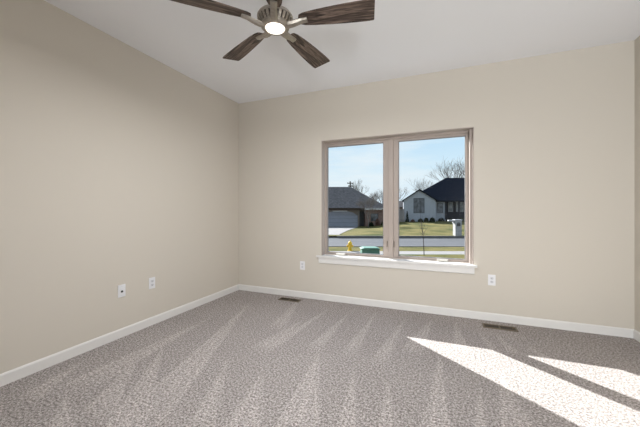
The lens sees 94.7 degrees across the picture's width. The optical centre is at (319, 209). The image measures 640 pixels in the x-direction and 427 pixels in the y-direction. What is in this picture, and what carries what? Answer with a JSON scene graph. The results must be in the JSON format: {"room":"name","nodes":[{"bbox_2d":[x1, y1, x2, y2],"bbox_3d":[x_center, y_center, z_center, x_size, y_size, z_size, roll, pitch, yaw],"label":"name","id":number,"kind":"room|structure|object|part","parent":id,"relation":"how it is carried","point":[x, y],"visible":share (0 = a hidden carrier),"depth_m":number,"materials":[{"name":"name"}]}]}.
{"room":"empty bedroom","nodes":[
{"label":"empty bedroom","id":0,"kind":"room"},
{"bbox_2d":[0,0,238,373],"bbox_3d":[-2.219,-0.187,2.095,0.165,2.774,5.348,0,0,22],"label":"wall","id":1,"kind":"structure","parent":0,"point":[118,166],"depth_m":2.56,"materials":[{"name":"beige paint"}]},
{"bbox_2d":[0,284,238,386],"bbox_3d":[-2.169,1.159,1.979,0.014,0.082,5.169,0,0,22],"label":"baseboard","id":2,"kind":"structure","parent":1,"relation":"attached to","point":[20,372],"depth_m":2.56,"materials":[{"name":"white paint"}]},
{"bbox_2d":[118,284,125,297],"bbox_3d":[-1.855,0.766,2.761,0.018,0.116,0.071,0,0,22],"label":"cable wall plate","id":3,"kind":"object","parent":1,"relation":"attached to","point":[121,288],"visible":1,"depth_m":2.76,"materials":[{"name":"white plastic"}]},
{"bbox_2d":[149,277,154,288],"bbox_3d":[-1.742,0.766,3.057,0.008,0.116,0.071,0,0,22],"label":"wall outlet","id":4,"kind":"object","parent":1,"relation":"attached to","point":[151,280],"visible":1,"depth_m":3.05,"materials":[{"name":"white plastic"}]},
{"bbox_2d":[0,290,639,426],"bbox_3d":[-0.102,1.200,1.162,4.459,0.001,5.183,0,0,22],"label":"floor","id":5,"kind":"structure","parent":0,"point":[239,358],"depth_m":2.12,"materials":[{"name":"carpet"}]},
{"bbox_2d":[278,297,300,301],"bbox_3d":[-0.401,1.193,3.894,0.300,0.012,0.103,0,0,22],"label":"floor vent","id":6,"kind":"object","parent":5,"relation":"in","point":[281,298],"visible":1,"depth_m":3.89,"materials":[{"name":"brown metal"}]},
{"bbox_2d":[482,323,518,331],"bbox_3d":[1.820,1.193,2.983,0.306,0.012,0.114,0,0,22],"label":"floor vent","id":7,"kind":"object","parent":5,"relation":"in","point":[485,325],"visible":1,"depth_m":2.98,"materials":[{"name":"brown metal"}]},
{"bbox_2d":[44,0,639,103],"bbox_3d":[-0.102,-1.634,1.162,4.789,0.120,5.513,0,0,22],"label":"ceiling","id":8,"kind":"structure","parent":0,"point":[404,38],"depth_m":2.69,"materials":[{"name":"white paint"}]},
{"bbox_2d":[171,0,374,67],"bbox_3d":[-0.274,-1.388,1.995,1.284,0.372,1.273,0,0,22],"label":"ceiling fan","id":9,"kind":"object","parent":8,"relation":"hanging from","point":[274,19],"visible":1,"depth_m":1.92,"materials":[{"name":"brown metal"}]},
{"bbox_3d":[-0.678,-1.255,1.811,0.497,0.008,0.153,0,12,-25],"label":"blade","id":10,"kind":"part","parent":9,"relation":"part of","materials":[{"name":"brown wood"}]},
{"bbox_3d":[-0.582,-1.255,2.287,0.153,0.008,0.497,-16,11,-41],"label":"blade","id":11,"kind":"part","parent":9,"relation":"part of","materials":[{"name":"brown wood"}]},
{"bbox_3d":[-0.438,-1.230,1.926,0.151,0.038,0.054,0,12,-25],"label":"blade arm","id":12,"kind":"part","parent":9,"relation":"part of","materials":[{"name":"silver metal"}]},
{"bbox_3d":[-0.398,-1.230,2.095,0.054,0.038,0.151,-16,11,-41],"label":"blade arm","id":13,"kind":"part","parent":9,"relation":"part of","materials":[{"name":"silver metal"}]},
{"bbox_3d":[-0.290,-1.230,1.836,0.054,0.038,0.151,12,-1,-6],"label":"blade arm","id":14,"kind":"part","parent":9,"relation":"part of","materials":[{"name":"silver metal"}]},
{"bbox_3d":[-0.254,-1.255,1.572,0.153,0.008,0.497,12,-1,-6],"label":"blade","id":15,"kind":"part","parent":9,"relation":"part of","materials":[{"name":"brown wood"}]},
{"bbox_3d":[-0.225,-1.230,2.109,0.054,0.038,0.151,-14,-7,29],"label":"blade arm","id":16,"kind":"part","parent":9,"relation":"part of","materials":[{"name":"silver metal"}]},
{"bbox_3d":[-0.158,-1.230,1.949,0.151,0.038,0.054,0,-12,11],"label":"blade arm","id":17,"kind":"part","parent":9,"relation":"part of","materials":[{"name":"silver metal"}]},
{"bbox_3d":[-0.099,-1.255,2.343,0.153,0.008,0.497,-14,-7,29],"label":"blade","id":18,"kind":"part","parent":9,"relation":"part of","materials":[{"name":"brown wood"}]},
{"bbox_3d":[0.103,-1.255,1.901,0.497,0.008,0.153,0,-12,11],"label":"blade","id":19,"kind":"part","parent":9,"relation":"part of","materials":[{"name":"brown wood"}]},
{"bbox_2d":[239,40,633,328],"bbox_3d":[0.888,0.113,3.646,4.459,3.374,0.165,0,0,22],"label":"wall","id":20,"kind":"structure","parent":0,"point":[554,132],"depth_m":3.15,"materials":[{"name":"beige paint"}]},
{"bbox_2d":[300,261,304,269],"bbox_3d":[-0.239,0.765,4.001,0.071,0.116,0.008,0,0,22],"label":"wall outlet","id":21,"kind":"object","parent":20,"relation":"attached to","point":[302,263],"visible":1,"depth_m":4.00,"materials":[{"name":"white plastic"}]},
{"bbox_2d":[316,127,476,273],"bbox_3d":[0.864,-0.097,3.636,1.892,1.619,0.201,0,0,22],"label":"window","id":22,"kind":"structure","parent":20,"relation":"in","point":[390,258],"depth_m":3.67,"materials":[{"name":"beige paint"}]},
{"bbox_3d":[0.482,-0.136,3.873,0.827,1.470,0.042,0,0,22],"label":"sash","id":23,"kind":"part","parent":22,"relation":"part of","materials":[{"name":"clear glass"}]},
{"bbox_3d":[1.315,-0.136,3.541,0.842,1.470,0.042,0,0,22],"label":"sash","id":24,"kind":"part","parent":22,"relation":"part of","materials":[{"name":"clear glass"}]},
{"bbox_2d":[239,284,634,337],"bbox_3d":[0.855,1.159,3.563,4.459,0.082,0.014,0,0,22],"label":"baseboard","id":25,"kind":"structure","parent":20,"relation":"attached to","point":[555,324],"depth_m":3.28,"materials":[{"name":"white paint"}]},
{"bbox_2d":[488,274,495,285],"bbox_3d":[1.848,0.763,3.169,0.071,0.116,0.008,0,0,22],"label":"wall outlet","id":26,"kind":"object","parent":20,"relation":"attached to","point":[491,278],"visible":1,"depth_m":3.17,"materials":[{"name":"white plastic"}]},
{"bbox_2d":[634,36,639,331],"bbox_3d":[2.076,-0.187,0.382,0.165,2.774,5.348,0,0,22],"label":"wall","id":27,"kind":"structure","parent":0,"point":[637,40],"depth_m":2.70,"materials":[{"name":"beige paint"}]},
{"bbox_2d":[633,330,639,341],"bbox_3d":[1.960,1.159,0.332,0.014,0.082,5.169,0,0,22],"label":"baseboard","id":28,"kind":"structure","parent":27,"relation":"attached to","point":[636,335],"depth_m":2.69,"materials":[{"name":"white paint"}]},
{"label":"outside","id":29,"kind":"structure","parent":0,"visible":0},
{"bbox_2d":[329,226,357,237],"bbox_3d":[0.031,2.194,31.525,10.463,0.252,17.150,0,0,0],"label":"driveway","id":30,"kind":"structure","parent":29,"point":[333,230],"depth_m":31.65,"materials":[{"name":"concrete"}]},
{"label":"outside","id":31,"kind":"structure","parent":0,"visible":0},
{"bbox_2d":[329,216,464,235],"bbox_3d":[10.000,1.765,86.550,177.049,1.170,169.734,0,0,22],"label":"lawn","id":32,"kind":"structure","parent":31,"point":[438,228],"depth_m":29.09,"materials":[{"name":"green plant"}]},
{"bbox_2d":[329,187,382,225],"bbox_3d":[-0.125,-0.375,44.960,19.050,6.050,11.280,0,0,0],"label":"house","id":33,"kind":"structure","parent":32,"relation":"on","point":[344,210],"depth_m":40.12,"materials":[{"name":"grey"}]},
{"bbox_3d":[2.725,1.305,40.160,4.830,2.070,0.080,0,0,0],"label":"garage door","id":34,"kind":"part","parent":33,"relation":"part of","materials":[{"name":"grey paint"}]},
{"bbox_3d":[5.750,1.325,41.145,0.700,2.050,0.090,0,0,0],"label":"door","id":35,"kind":"part","parent":33,"relation":"part of","materials":[{"name":"grey"}]},
{"bbox_3d":[7.400,1.100,39.975,0.860,0.860,0.010,0,0,0],"label":"pane","id":36,"kind":"part","parent":33,"relation":"part of","materials":[{"name":"grey glass"}]},
{"bbox_2d":[352,178,369,193],"bbox_3d":[8.201,-2.558,61.547,4.636,7.817,4.994,0,0,0],"label":"bare tree","id":37,"kind":"object","parent":32,"relation":"on","point":[353,185],"visible":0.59,"depth_m":62.05,"materials":[{"name":"grey plant"}]},
{"bbox_2d":[356,196,382,227],"bbox_3d":[5.975,0.246,36.564,2.747,4.409,3.729,0,0,-34],"label":"ornamental tree","id":38,"kind":"object","parent":32,"relation":"on","point":[373,199],"visible":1,"depth_m":36.44,"materials":[{"name":"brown plant"}]},
{"bbox_2d":[369,191,381,200],"bbox_3d":[12.219,-1.520,65.790,3.695,5.740,3.293,0,0,35],"label":"bare tree","id":39,"kind":"object","parent":32,"relation":"on","point":[375,195],"visible":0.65,"depth_m":65.81,"materials":[{"name":"grey plant"}]},
{"bbox_2d":[375,218,379,225],"bbox_3d":[7.562,1.715,38.693,0.791,1.071,0.640,0,0,0],"label":"shrub","id":40,"kind":"object","parent":32,"relation":"on","point":[377,223],"visible":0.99,"depth_m":38.59,"materials":[{"name":"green plant"}]},
{"bbox_2d":[399,201,402,215],"bbox_3d":[19.600,-0.050,68.500,7.800,3.700,5.800,0,0,0],"label":"house","id":41,"kind":"structure","parent":32,"relation":"on","point":[400,202],"depth_m":66.14,"materials":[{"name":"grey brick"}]},
{"bbox_2d":[399,209,403,221],"bbox_3d":[10.670,1.050,41.585,2.460,2.200,0.170,0,0,0],"label":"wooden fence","id":42,"kind":"object","parent":32,"relation":"on","point":[400,210],"visible":0.26,"depth_m":41.50,"materials":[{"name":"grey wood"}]},
{"bbox_2d":[408,179,434,190],"bbox_3d":[23.940,-3.228,70.638,6.125,9.156,5.638,0,0,-28],"label":"bare tree","id":43,"kind":"object","parent":32,"relation":"on","point":[423,187],"visible":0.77,"depth_m":69.61,"materials":[{"name":"grey plant"}]},
{"bbox_2d":[402,178,464,221],"bbox_3d":[23.050,-1.570,48.360,22.900,7.300,13.280,0,0,0],"label":"house","id":44,"kind":"structure","parent":32,"relation":"on","point":[445,199],"depth_m":44.15,"materials":[{"name":"paint"}]},
{"bbox_3d":[14.115,-0.500,42.035,1.390,1.980,0.010,0,0,0],"label":"pane","id":45,"kind":"part","parent":44,"relation":"part of","materials":[{"name":"grey glass"}]},
{"bbox_3d":[18.000,-0.160,44.175,0.760,1.340,0.010,0,0,0],"label":"pane","id":46,"kind":"part","parent":44,"relation":"part of","materials":[{"name":"grey glass"}]},
{"bbox_3d":[18.850,0.210,44.190,0.180,2.700,0.180,0,0,0],"label":"porch post","id":47,"kind":"part","parent":44,"relation":"part of","materials":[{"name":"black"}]},
{"bbox_3d":[22.475,0.950,44.190,7.050,0.940,0.080,0,0,0],"label":"porch railing","id":48,"kind":"part","parent":44,"relation":"part of","materials":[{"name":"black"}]},
{"bbox_3d":[20.850,0.210,44.190,0.180,2.700,0.180,0,0,0],"label":"porch post","id":49,"kind":"part","parent":44,"relation":"part of","materials":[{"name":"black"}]},
{"bbox_3d":[21.825,-0.375,45.975,1.090,1.390,0.010,0,0,0],"label":"pane","id":50,"kind":"part","parent":44,"relation":"part of","materials":[{"name":"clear glass"}]},
{"bbox_2d":[426,158,464,180],"bbox_3d":[25.418,-4.647,56.593,6.484,11.994,9.540,0,0,-18],"label":"bare tree","id":51,"kind":"object","parent":32,"relation":"on","point":[458,168],"visible":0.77,"depth_m":56.23,"materials":[{"name":"grey plant"}]},
{"bbox_2d":[447,219,461,235],"bbox_3d":[10.705,1.469,23.445,1.030,1.300,0.530,0,0,0],"label":"mailbox","id":52,"kind":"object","parent":32,"relation":"on","point":[457,223],"depth_m":23.23,"materials":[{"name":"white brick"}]},
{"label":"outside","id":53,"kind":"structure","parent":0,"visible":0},
{"bbox_2d":[329,247,464,250],"bbox_3d":[0.000,2.165,16.000,84.301,0.001,35.105,0,0,22],"label":"grass verge","id":54,"kind":"structure","parent":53,"point":[330,248],"depth_m":16.21,"materials":[{"name":"green plant"}]},
{"bbox_2d":[347,240,352,250],"bbox_3d":[1.557,1.917,15.297,0.307,0.595,0.301,0,0,42],"label":"fire hydrant","id":55,"kind":"object","parent":54,"relation":"on","point":[349,245],"visible":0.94,"depth_m":15.22,"materials":[{"name":"yellow metal"}]},
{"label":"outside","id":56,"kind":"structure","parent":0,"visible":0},
{"bbox_2d":[399,254,464,258],"bbox_3d":[0.000,1.955,9.650,90.001,0.410,8.901,0,0,0],"label":"lawn","id":57,"kind":"structure","parent":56,"point":[458,256],"depth_m":13.73,"materials":[{"name":"green plant"}]},
{"bbox_2d":[359,246,380,253],"bbox_3d":[2.330,2.007,13.780,0.894,0.465,0.620,0,0,0],"label":"utility box","id":58,"kind":"object","parent":57,"relation":"on","point":[364,249],"visible":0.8,"depth_m":13.51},
{"bbox_3d":[2.330,1.812,13.780,0.894,0.074,0.620,0,0,0],"label":"lid","id":59,"kind":"part","parent":58,"relation":"part of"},
{"bbox_2d":[418,213,427,249],"bbox_3d":[4.786,1.195,13.746,0.419,2.031,0.453,0,0,0],"label":"sapling","id":60,"kind":"object","parent":57,"relation":"on","point":[420,213],"visible":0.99,"depth_m":13.74,"materials":[{"name":"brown plant"}]},
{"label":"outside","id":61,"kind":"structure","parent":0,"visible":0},
{"bbox_2d":[329,238,464,245],"bbox_3d":[0.000,2.260,19.950,113.796,0.001,50.305,0,0,22],"label":"road","id":62,"kind":"structure","parent":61,"point":[332,241],"depth_m":20.59,"materials":[{"name":"grey asphalt"}]},
{"bbox_2d":[329,246,464,246],"bbox_3d":[0.000,2.265,16.975,90.000,0.270,0.151,0,0,0],"label":"kerb","id":63,"kind":"object","parent":62,"relation":"on","point":[329,246],"visible":0.04,"depth_m":16.90,"materials":[{"name":"concrete"}]},
{"bbox_2d":[337,236,464,237],"bbox_3d":[0.000,2.243,23.025,90.000,0.315,0.151,0,0,0],"label":"kerb","id":64,"kind":"object","parent":62,"relation":"on","point":[337,236],"visible":0.16,"depth_m":22.95,"materials":[{"name":"concrete"}]},
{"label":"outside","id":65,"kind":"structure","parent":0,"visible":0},
{"bbox_2d":[333,251,464,253],"bbox_3d":[0.000,2.145,14.575,83.949,0.001,34.222,0,0,22],"label":"sidewalk","id":66,"kind":"structure","parent":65,"point":[381,252],"depth_m":14.58,"materials":[{"name":"concrete"}]}
]}

